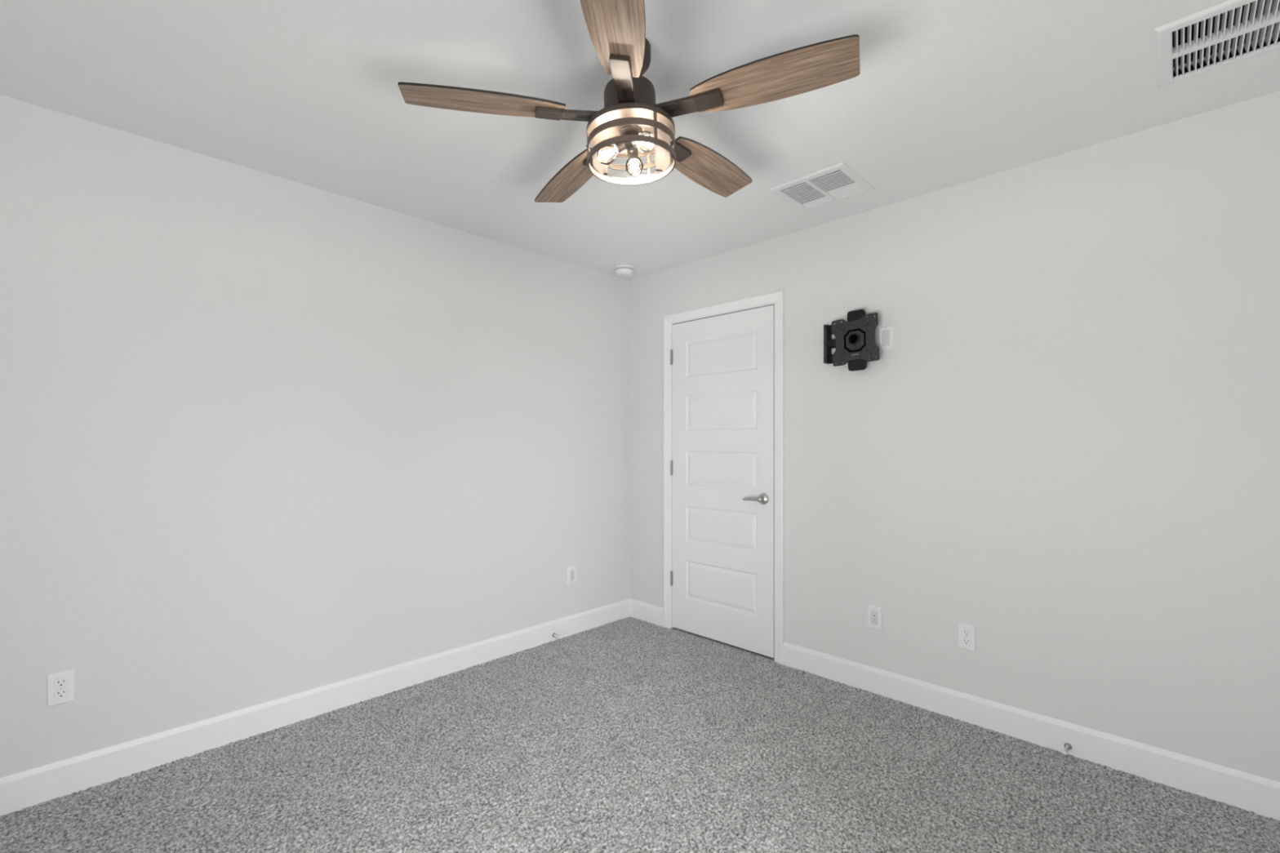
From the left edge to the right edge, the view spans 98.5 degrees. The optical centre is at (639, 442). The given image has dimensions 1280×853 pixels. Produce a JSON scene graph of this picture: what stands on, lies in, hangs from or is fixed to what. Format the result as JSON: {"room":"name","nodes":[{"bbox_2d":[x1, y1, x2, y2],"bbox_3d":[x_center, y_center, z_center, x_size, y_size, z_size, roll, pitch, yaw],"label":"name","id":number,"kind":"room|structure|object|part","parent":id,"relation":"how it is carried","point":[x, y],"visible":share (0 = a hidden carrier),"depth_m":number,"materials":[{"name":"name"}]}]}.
{"room":"empty bedroom","nodes":[
{"label":"empty bedroom","id":0,"kind":"room"},
{"bbox_2d":[0,94,630,777],"bbox_3d":[-1.234,0.066,2.917,0.120,2.490,3.440,0,0,44],"label":"wall","id":1,"kind":"structure","parent":0,"point":[264,437],"depth_m":2.40,"materials":[{"name":"white paint"}]},
{"bbox_2d":[46,668,75,706],"bbox_3d":[-2.069,0.878,1.972,0.008,0.115,0.070,0,0,44],"label":"wall outlet","id":2,"kind":"object","parent":1,"relation":"attached to","point":[60,686],"visible":1,"depth_m":1.97,"materials":[{"name":"white plastic"}]},
{"bbox_2d":[53,688,68,698],"bbox_3d":[-2.068,0.898,1.971,0.002,0.030,0.037,0,0,44],"label":"receptacle","id":3,"kind":"object","parent":2,"relation":"attached to","point":[59,693],"depth_m":1.97,"materials":[{"name":"white plastic"}]},
{"bbox_2d":[53,677,68,688],"bbox_3d":[-2.068,0.859,1.971,0.002,0.030,0.037,0,0,44],"label":"receptacle","id":4,"kind":"object","parent":2,"relation":"attached to","point":[59,682],"depth_m":1.97,"materials":[{"name":"white plastic"}]},
{"bbox_2d":[0,598,630,815],"bbox_3d":[-1.186,1.209,2.870,0.014,0.144,3.200,0,0,44],"label":"baseboard","id":5,"kind":"structure","parent":1,"relation":"attached to","point":[20,790],"depth_m":2.38,"materials":[{"name":"white paint"}]},
{"bbox_2d":[551,632,561,639],"bbox_3d":[-0.522,1.227,3.485,0.075,0.026,0.026,0,0,44],"label":"door stop","id":6,"kind":"object","parent":5,"relation":"attached to","point":[553,633],"visible":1,"depth_m":3.49,"materials":[{"name":"silver metal"}]},
{"bbox_2d":[567,565,576,585],"bbox_3d":[-0.445,0.875,3.627,0.014,0.115,0.070,0,0,44],"label":"wall outlet","id":7,"kind":"object","parent":1,"relation":"attached to","point":[571,571],"visible":1,"depth_m":3.62,"materials":[{"name":"white plastic"}]},
{"bbox_2d":[0,0,1279,279],"bbox_3d":[0.042,-1.194,1.668,3.690,0.030,3.440,0,0,44],"label":"ceiling","id":8,"kind":"structure","parent":0,"point":[945,94],"depth_m":1.84,"materials":[{"name":"white paint"}]},
{"bbox_2d":[613,264,634,277],"bbox_3d":[-0.106,-1.150,3.723,0.137,0.057,0.137,0,0,44],"label":"smoke detector","id":9,"kind":"object","parent":8,"relation":"attached to","point":[620,270],"visible":1,"depth_m":3.68,"materials":[{"name":"white plastic"}]},
{"bbox_2d":[397,0,860,202],"bbox_3d":[-0.052,-1.003,1.688,1.246,0.356,1.186,0,0,-32],"label":"ceiling fan","id":10,"kind":"object","parent":8,"relation":"hanging from","point":[630,125],"visible":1,"depth_m":1.54,"materials":[{"name":"brown wood"}]},
{"bbox_3d":[-0.434,-0.956,1.551,0.440,0.008,0.144,-2,11,-14],"label":"blade","id":11,"kind":"part","parent":10,"relation":"part of","materials":[{"name":"brown wood"}]},
{"bbox_3d":[-0.248,-0.961,2.005,0.144,0.008,0.440,-15,7,-31],"label":"blade","id":12,"kind":"part","parent":10,"relation":"part of","materials":[{"name":"brown wood"}]},
{"bbox_3d":[-0.200,-0.955,1.610,0.208,0.020,0.052,-2,11,-14],"label":"blade arm","id":13,"kind":"part","parent":10,"relation":"part of","materials":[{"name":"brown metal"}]},
{"bbox_3d":[-0.120,-0.957,1.800,0.052,0.020,0.208,-15,7,-31],"label":"blade arm","id":14,"kind":"part","parent":10,"relation":"part of","materials":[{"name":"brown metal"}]},
{"bbox_3d":[-0.096,-0.861,1.653,0.066,0.055,0.055,-2,0,0],"label":"bulb","id":15,"kind":"part","parent":10,"relation":"part of","materials":[{"name":"clear glass"}]},
{"bbox_3d":[-0.060,-0.968,1.234,0.144,0.008,0.440,9,1,4],"label":"blade","id":16,"kind":"part","parent":10,"relation":"part of","materials":[{"name":"brown wood"}]},
{"bbox_2d":[613,142,626,154],"bbox_3d":[-0.057,-0.885,1.651,0.042,0.040,0.034,-2,0,0],"label":"socket","id":17,"kind":"object","parent":10,"relation":"attached to","point":[620,148],"depth_m":1.64,"materials":[{"name":"brown metal"}]},
{"bbox_3d":[-0.043,-0.960,1.475,0.052,0.020,0.208,9,1,4],"label":"blade arm","id":18,"kind":"part","parent":10,"relation":"part of","materials":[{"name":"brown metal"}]},
{"bbox_3d":[-0.027,-0.899,1.650,0.068,0.061,0.068,-2,0,0],"label":"light stem","id":19,"kind":"part","parent":10,"relation":"part of","materials":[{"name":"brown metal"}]},
{"bbox_3d":[-0.026,-0.883,1.650,0.236,0.087,0.236,-2,0,0],"label":"lamp shade","id":20,"kind":"part","parent":10,"relation":"part of","materials":[{"name":"clear glass"}]},
{"bbox_2d":[626,148,638,159],"bbox_3d":[-0.023,-0.886,1.681,0.035,0.040,0.042,-2,0,0],"label":"socket","id":21,"kind":"object","parent":10,"relation":"attached to","point":[633,153],"depth_m":1.67,"materials":[{"name":"brown metal"}]},
{"bbox_3d":[-0.018,-0.863,1.720,0.055,0.055,0.066,-2,0,0],"label":"bulb","id":22,"kind":"part","parent":10,"relation":"part of","materials":[{"name":"clear glass"}]},
{"bbox_2d":[630,141,641,146],"bbox_3d":[-0.009,-0.887,1.624,0.033,0.040,0.042,0,0,-34],"label":"socket","id":23,"kind":"object","parent":10,"relation":"attached to","point":[633,144],"depth_m":1.62,"materials":[{"name":"brown metal"}]},
{"bbox_3d":[0.015,-0.865,1.590,0.056,0.055,0.063,-2,0,0],"label":"bulb","id":24,"kind":"part","parent":10,"relation":"part of","materials":[{"name":"clear glass"}]},
{"bbox_3d":[0.029,-0.880,1.769,0.010,0.091,0.008,-2,0,0],"label":"cage post","id":25,"kind":"part","parent":10,"relation":"part of","materials":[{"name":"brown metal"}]},
{"bbox_3d":[0.043,-0.881,1.539,0.010,0.091,0.009,-2,0,0],"label":"cage post","id":26,"kind":"part","parent":10,"relation":"part of","materials":[{"name":"brown metal"}]},
{"bbox_3d":[0.086,-0.964,1.783,0.052,0.020,0.208,-16,-9,39],"label":"blade arm","id":27,"kind":"part","parent":10,"relation":"part of","materials":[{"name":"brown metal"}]},
{"bbox_3d":[0.134,-0.966,1.582,0.208,0.020,0.052,-2,-11,22],"label":"blade arm","id":28,"kind":"part","parent":10,"relation":"part of","materials":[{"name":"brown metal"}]},
{"bbox_3d":[0.241,-0.976,1.968,0.144,0.008,0.440,-16,-9,39],"label":"blade","id":29,"kind":"part","parent":10,"relation":"part of","materials":[{"name":"brown wood"}]},
{"bbox_3d":[0.357,-0.981,1.492,0.440,0.008,0.144,-2,-11,22],"label":"blade","id":30,"kind":"part","parent":10,"relation":"part of","materials":[{"name":"brown wood"}]},
{"bbox_2d":[768,162,875,212],"bbox_3d":[0.848,-1.254,2.569,0.356,0.169,0.344,0,0,44],"label":"ceiling vent","id":31,"kind":"object","parent":8,"relation":"in","point":[838,182],"visible":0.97,"depth_m":2.56,"materials":[{"name":"white metal"}]},
{"bbox_2d":[1154,0,1279,88],"bbox_3d":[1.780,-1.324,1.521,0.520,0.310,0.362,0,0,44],"label":"ceiling vent","id":32,"kind":"object","parent":8,"relation":"in","point":[1224,26],"visible":1,"depth_m":1.62,"materials":[{"name":"white metal"}]},
{"bbox_2d":[0,616,1279,852],"bbox_3d":[0.063,1.263,1.690,3.495,0.007,3.305,0,0,44],"label":"floor","id":33,"kind":"structure","parent":0,"point":[628,735],"depth_m":2.03,"materials":[{"name":"grey carpet"}]},
{"bbox_2d":[630,90,1279,781],"bbox_3d":[1.246,0.066,2.813,3.570,2.490,0.120,0,0,44],"label":"wall","id":34,"kind":"structure","parent":0,"point":[1064,449],"depth_m":2.28,"materials":[{"name":"white paint"}]},
{"bbox_2d":[630,598,662,626],"bbox_3d":[0.044,1.209,3.896,0.337,0.144,0.014,0,0,44],"label":"baseboard","id":35,"kind":"structure","parent":34,"relation":"attached to","point":[647,612],"depth_m":3.88,"materials":[{"name":"white paint"}]},
{"bbox_2d":[670,305,774,657],"bbox_3d":[0.486,0.227,3.462,0.786,2.045,0.090,0,0,44],"label":"door","id":36,"kind":"structure","parent":34,"relation":"in","point":[722,462],"depth_m":3.44,"materials":[{"name":"white paint"}]},
{"bbox_3d":[0.661,0.333,3.245,0.130,0.031,0.026,0,0,44],"label":"lever","id":37,"kind":"part","parent":36,"relation":"part of","materials":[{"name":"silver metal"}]},
{"bbox_3d":[0.712,0.333,3.227,0.066,0.066,0.040,0,0,44],"label":"handle","id":38,"kind":"part","parent":36,"relation":"part of","materials":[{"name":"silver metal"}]},
{"bbox_2d":[662,290,783,664],"bbox_3d":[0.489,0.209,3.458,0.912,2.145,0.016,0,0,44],"label":"trim","id":39,"kind":"structure","parent":34,"relation":"attached to","point":[777,297],"depth_m":3.30,"materials":[{"name":"white paint"}]},
{"bbox_2d":[823,309,879,371],"bbox_3d":[1.091,-0.517,2.833,0.294,0.306,0.068,0,0,44],"label":"mount","id":40,"kind":"object","parent":34,"relation":"attached to","point":[854,342],"depth_m":2.80,"materials":[{"name":"black metal"}]},
{"bbox_3d":[0.997,-0.521,2.936,0.017,0.204,0.052,0,0,44],"label":"rail","id":41,"kind":"part","parent":40,"relation":"part of","materials":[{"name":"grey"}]},
{"bbox_3d":[1.062,-0.522,2.860,0.186,0.035,0.023,0,0,44],"label":"folding arm","id":42,"kind":"part","parent":40,"relation":"part of","materials":[{"name":"black plastic"}]},
{"bbox_2d":[867,604,881,630],"bbox_3d":[1.182,0.886,2.782,0.070,0.115,0.014,0,0,44],"label":"data plate","id":43,"kind":"object","parent":34,"relation":"attached to","point":[874,613],"visible":1,"depth_m":2.78,"materials":[{"name":"white plastic"}]},
{"bbox_2d":[879,325,893,350],"bbox_3d":[1.225,-0.518,2.745,0.070,0.115,0.007,0,0,44],"label":"wall plate","id":44,"kind":"object","parent":34,"relation":"attached to","point":[886,333],"visible":0.99,"depth_m":2.74,"materials":[{"name":"white plastic"}]},
{"bbox_2d":[958,622,975,651],"bbox_3d":[1.478,0.882,2.496,0.070,0.115,0.008,0,0,44],"label":"wall outlet","id":45,"kind":"object","parent":34,"relation":"attached to","point":[966,633],"visible":1,"depth_m":2.49,"materials":[{"name":"white plastic"}]},
{"bbox_2d":[961,637,971,645],"bbox_3d":[1.478,0.902,2.495,0.037,0.030,0.002,0,0,44],"label":"receptacle","id":46,"kind":"object","parent":45,"relation":"attached to","point":[965,641],"depth_m":2.49,"materials":[{"name":"grey plastic"}]},
{"bbox_2d":[961,629,971,636],"bbox_3d":[1.477,0.863,2.494,0.037,0.030,0.004,0,0,44],"label":"receptacle","id":47,"kind":"object","parent":45,"relation":"attached to","point":[965,633],"depth_m":2.49,"materials":[{"name":"grey plastic"}]},
{"bbox_2d":[782,641,1279,821],"bbox_3d":[1.603,1.209,2.370,2.200,0.144,0.014,0,0,44],"label":"baseboard","id":48,"kind":"structure","parent":34,"relation":"attached to","point":[1260,795],"depth_m":2.25,"materials":[{"name":"white paint"}]},
{"bbox_2d":[1063,742,1071,755],"bbox_3d":[1.707,1.230,2.207,0.026,0.026,0.075,0,0,44],"label":"door stop","id":49,"kind":"object","parent":48,"relation":"attached to","point":[1068,746],"visible":1,"depth_m":2.22,"materials":[{"name":"silver metal"}]}
]}

